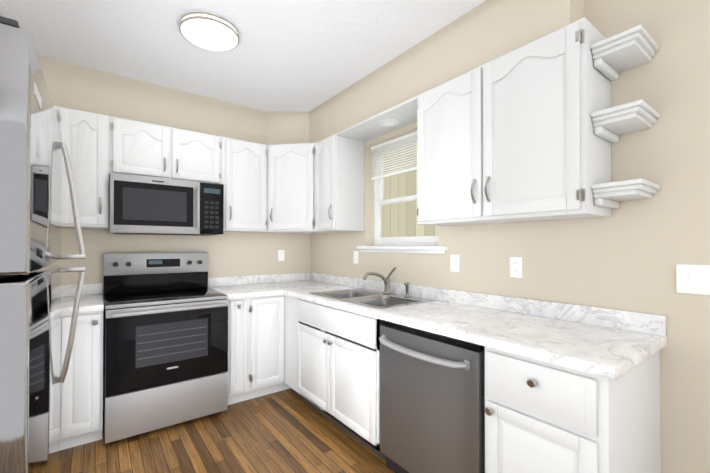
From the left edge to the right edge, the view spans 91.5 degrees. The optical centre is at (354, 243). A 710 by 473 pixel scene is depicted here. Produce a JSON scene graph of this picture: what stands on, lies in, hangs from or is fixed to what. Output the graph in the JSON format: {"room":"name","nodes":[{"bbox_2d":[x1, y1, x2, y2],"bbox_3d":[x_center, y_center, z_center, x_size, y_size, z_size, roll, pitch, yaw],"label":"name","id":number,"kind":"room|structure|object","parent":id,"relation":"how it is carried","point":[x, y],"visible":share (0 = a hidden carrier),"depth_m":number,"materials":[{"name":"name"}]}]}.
{"room":"kitchen","nodes":[
{"label":"kitchen","id":0,"kind":"room"},
{"bbox_2d":[38,56,310,365],"bbox_3d":[-1.740,-0.028,3.063,3.300,2.690,0.160,0,-1,-37],"label":"wall","id":1,"kind":"structure","parent":0,"point":[76,87],"depth_m":3.04,"materials":[{"name":"beige paint"}]},
{"bbox_2d":[53,106,108,228],"bbox_3d":[-2.011,-0.527,2.538,0.327,0.820,0.358,0,-1,-37],"label":"upper cabinet","id":2,"kind":"object","parent":1,"relation":"attached to","point":[85,137],"visible":0.77,"depth_m":2.44,"materials":[{"name":"white wood"}]},
{"bbox_2d":[109,116,221,183],"bbox_3d":[-1.558,-0.720,2.879,0.804,0.428,0.358,0,-1,-37],"label":"upper cabinet","id":3,"kind":"object","parent":1,"relation":"attached to","point":[138,148],"visible":0.98,"depth_m":2.73,"materials":[{"name":"white painted wood"},{"name":"brushed nickel"}]},
{"bbox_2d":[108,173,223,235],"bbox_3d":[-1.535,-0.287,2.841,0.788,0.429,0.441,0,-1,-37],"label":"microwave","id":4,"kind":"object","parent":3,"relation":"attached to","point":[141,205],"visible":0.98,"depth_m":2.67,"materials":[{"name":"silver metal"}]},
{"bbox_2d":[222,137,266,232],"bbox_3d":[-1.069,-0.521,3.243,0.414,0.820,0.358,0,-1,-37],"label":"upper cabinet","id":5,"kind":"object","parent":1,"relation":"attached to","point":[244,173],"visible":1,"depth_m":3.12,"materials":[{"name":"white wood"}]},
{"bbox_2d":[278,250,283,260],"bbox_3d":[-0.781,0.128,3.672,0.072,0.116,0.009,0,-1,-37],"label":"electrical outlet plate","id":6,"kind":"object","parent":1,"relation":"attached to","point":[280,255],"visible":1,"depth_m":3.67,"materials":[{"name":"white plastic"}]},
{"bbox_2d":[60,388,395,472],"bbox_3d":[0.032,1.349,0.688,3.300,0.100,6.070,0,-1,-37],"label":"floor","id":7,"kind":"structure","parent":0,"point":[286,431],"depth_m":2.22,"materials":[{"name":"brown wood"}]},
{"bbox_2d":[0,16,85,472],"bbox_3d":[-1.224,0.424,0.797,0.938,1.752,0.820,0,-1,-37],"label":"refrigerator","id":8,"kind":"object","parent":7,"relation":"on","point":[33,147],"visible":1,"depth_m":0.72,"materials":[{"name":"silver metal"}]},
{"bbox_2d":[60,311,102,449],"bbox_3d":[-1.919,0.875,2.409,0.258,0.875,0.658,0,-1,-37],"label":"base cabinet","id":9,"kind":"object","parent":7,"relation":"on","point":[81,404],"visible":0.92,"depth_m":2.19,"materials":[{"name":"white wood"}]},
{"bbox_2d":[61,283,103,313],"bbox_3d":[-1.926,0.375,2.423,0.260,0.125,0.633,0,-1,-37],"label":"countertop","id":10,"kind":"structure","parent":9,"relation":"on","point":[91,299],"depth_m":2.51,"materials":[{"name":"stone"}]},
{"bbox_2d":[103,252,227,443],"bbox_3d":[-1.466,0.696,2.673,0.768,1.236,0.748,0,-1,-37],"label":"range","id":11,"kind":"object","parent":7,"relation":"on","point":[165,339],"visible":1,"depth_m":2.46,"materials":[{"name":"silver metal"}]},
{"bbox_2d":[227,294,290,404],"bbox_3d":[-0.746,0.881,3.288,1.106,0.875,0.658,0,-1,-37],"label":"base cabinet","id":12,"kind":"object","parent":7,"relation":"on","point":[255,347],"visible":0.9,"depth_m":2.87,"materials":[{"name":"white wood"}]},
{"bbox_2d":[208,275,280,298],"bbox_3d":[-1.013,0.380,3.107,0.459,0.125,0.633,0,-1,-37],"label":"countertop","id":13,"kind":"structure","parent":12,"relation":"on","point":[235,287],"depth_m":3.25,"materials":[{"name":"stone"}]},
{"bbox_2d":[284,295,299,397],"bbox_3d":[-0.287,0.880,3.074,0.629,0.876,0.330,0,-1,-37],"label":"base cabinet","id":14,"kind":"object","parent":7,"relation":"on","point":[291,304],"depth_m":2.91,"materials":[{"name":"white wood"}]},
{"bbox_2d":[273,272,336,275],"bbox_3d":[-0.541,0.382,3.460,0.480,0.125,0.633,0,-1,-37],"label":"countertop","id":15,"kind":"structure","parent":14,"relation":"on","point":[307,273],"depth_m":3.73,"materials":[{"name":"stone"}]},
{"bbox_2d":[300,299,385,460],"bbox_3d":[0.076,0.876,2.589,0.629,0.876,0.990,0,-1,-37],"label":"base cabinet","id":16,"kind":"object","parent":7,"relation":"on","point":[332,364],"depth_m":2.28,"materials":[{"name":"white wood"}]},
{"bbox_2d":[257,274,666,379],"bbox_3d":[0.149,0.375,2.479,0.648,0.125,3.031,0,-1,-37],"label":"countertop","id":17,"kind":"structure","parent":16,"relation":"on","point":[614,344],"depth_m":1.65,"materials":[{"name":"stone"}]},
{"bbox_2d":[310,267,435,308],"bbox_3d":[0.098,0.386,2.597,0.535,0.408,0.889,0,-1,-37],"label":"sink","id":18,"kind":"object","parent":17,"relation":"in","point":[387,298],"visible":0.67,"depth_m":2.63,"materials":[{"name":"silver metal"}]},
{"bbox_2d":[363,267,395,293],"bbox_3d":[0.187,0.289,2.661,0.279,0.214,0.118,0,-1,-37],"label":"faucet","id":19,"kind":"object","parent":17,"relation":"on","point":[387,290],"depth_m":2.71,"materials":[{"name":"silver metal"}]},
{"bbox_2d":[379,320,484,472],"bbox_3d":[0.551,0.874,1.893,0.699,0.868,0.639,0,-1,-37],"label":"dishwasher","id":20,"kind":"object","parent":7,"relation":"on","point":[432,402],"visible":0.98,"depth_m":1.68,"materials":[{"name":"silver metal"}]},
{"bbox_2d":[485,346,660,472],"bbox_3d":[0.907,0.867,1.456,0.658,0.875,0.445,0,-1,-37],"label":"base cabinet","id":21,"kind":"object","parent":7,"relation":"on","point":[543,417],"visible":0.94,"depth_m":1.27,"materials":[{"name":"white wood"}]},
{"bbox_2d":[0,0,485,111],"bbox_3d":[0.032,-1.441,0.709,3.300,0.100,6.070,0,-1,-37],"label":"ceiling","id":22,"kind":"structure","parent":0,"point":[296,55],"depth_m":2.35,"materials":[{"name":"white paint"}]},
{"bbox_2d":[179,12,238,50],"bbox_3d":[-0.933,-1.349,2.229,0.354,0.058,0.354,0,-1,-37],"label":"ceiling light","id":23,"kind":"object","parent":22,"relation":"attached to","point":[208,31],"visible":1,"depth_m":2.17,"materials":[{"name":"beige glass"}]},
{"bbox_2d":[267,0,583,144],"bbox_3d":[0.112,-1.157,2.654,0.514,0.437,2.729,0,-1,-37],"label":"soffit","id":24,"kind":"structure","parent":0,"point":[485,32],"depth_m":2.26,"materials":[{"name":"beige paint"}]},
{"bbox_2d":[337,96,416,141],"bbox_3d":[0.240,-0.924,2.655,0.303,0.024,0.917,0,-1,-37],"label":"valance board","id":25,"kind":"object","parent":24,"relation":"attached to","point":[400,115],"visible":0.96,"depth_m":2.63,"materials":[{"name":"white wood"}]},
{"bbox_2d":[311,0,709,472],"bbox_3d":[1.288,-0.039,1.640,0.160,2.690,5.750,0,-1,-37],"label":"wall","id":26,"kind":"structure","parent":0,"point":[628,255],"depth_m":1.52,"materials":[{"name":"beige paint"}]},
{"bbox_2d":[257,143,335,233],"bbox_3d":[-0.565,-0.520,3.447,0.639,0.820,0.638,0,-1,-37],"label":"upper cabinet","id":27,"kind":"object","parent":26,"relation":"attached to","point":[291,188],"visible":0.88,"depth_m":3.22,"materials":[{"name":"white wood"}]},
{"bbox_2d":[315,133,363,231],"bbox_3d":[-0.160,-0.522,3.140,0.358,0.820,0.340,0,-1,-37],"label":"upper cabinet","id":28,"kind":"object","parent":26,"relation":"attached to","point":[339,183],"visible":0.96,"depth_m":3.02,"materials":[{"name":"white wood"}]},
{"bbox_2d":[353,251,357,263],"bbox_3d":[0.007,0.128,3.203,0.009,0.116,0.072,0,-1,-37],"label":"electrical outlet plate","id":29,"kind":"object","parent":26,"relation":"attached to","point":[355,257],"visible":1,"depth_m":3.20,"materials":[{"name":"white plastic"}]},
{"bbox_2d":[357,137,447,253],"bbox_3d":[0.386,-0.399,2.813,0.191,0.949,0.995,0,-1,-37],"label":"window","id":30,"kind":"structure","parent":26,"relation":"in","point":[423,244],"depth_m":2.91,"materials":[{"name":"white wood"}]},
{"bbox_2d":[371,131,416,179],"bbox_3d":[0.394,-0.724,2.815,0.028,0.297,0.803,0,-1,-37],"label":"window blind","id":31,"kind":"object","parent":30,"relation":"attached to","point":[409,136],"visible":0.56,"depth_m":2.89,"materials":[{"name":"white plastic"}]},
{"bbox_2d":[450,255,459,271],"bbox_3d":[0.666,0.134,2.318,0.016,0.116,0.072,0,-1,-37],"label":"switch plate","id":32,"kind":"object","parent":26,"relation":"attached to","point":[454,264],"visible":1,"depth_m":2.32,"materials":[{"name":"white plastic"}]},
{"bbox_2d":[417,17,611,225],"bbox_3d":[0.776,-0.532,1.891,0.358,0.820,0.940,0,-1,-37],"label":"upper cabinet","id":33,"kind":"object","parent":26,"relation":"attached to","point":[511,137],"visible":0.98,"depth_m":1.65,"materials":[{"name":"white wood"}]},
{"bbox_2d":[510,257,521,277],"bbox_3d":[0.921,0.137,1.982,0.010,0.116,0.072,0,-1,-37],"label":"electrical outlet plate","id":34,"kind":"object","parent":26,"relation":"attached to","point":[515,266],"visible":1,"depth_m":1.98,"materials":[{"name":"white plastic"}]},
{"bbox_2d":[590,25,659,208],"bbox_3d":[1.153,-0.503,1.475,0.255,0.683,0.174,0,-1,-37],"label":"shelf unit","id":35,"kind":"object","parent":26,"relation":"attached to","point":[616,54],"visible":1,"depth_m":1.44,"materials":[{"name":"white wood"}]},
{"bbox_2d":[676,264,709,294],"bbox_3d":[1.365,0.144,1.386,0.016,0.118,0.118,0,-1,-37],"label":"switch plate","id":36,"kind":"object","parent":26,"relation":"attached to","point":[692,279],"visible":1,"depth_m":1.39,"materials":[{"name":"white plastic"}]},
{"label":"outside","id":37,"kind":"structure","parent":0,"visible":0},
{"bbox_2d":[381,145,437,237],"bbox_3d":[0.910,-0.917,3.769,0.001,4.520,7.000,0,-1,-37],"label":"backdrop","id":38,"kind":"structure","parent":37,"point":[399,219],"depth_m":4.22,"materials":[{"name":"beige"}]}
]}

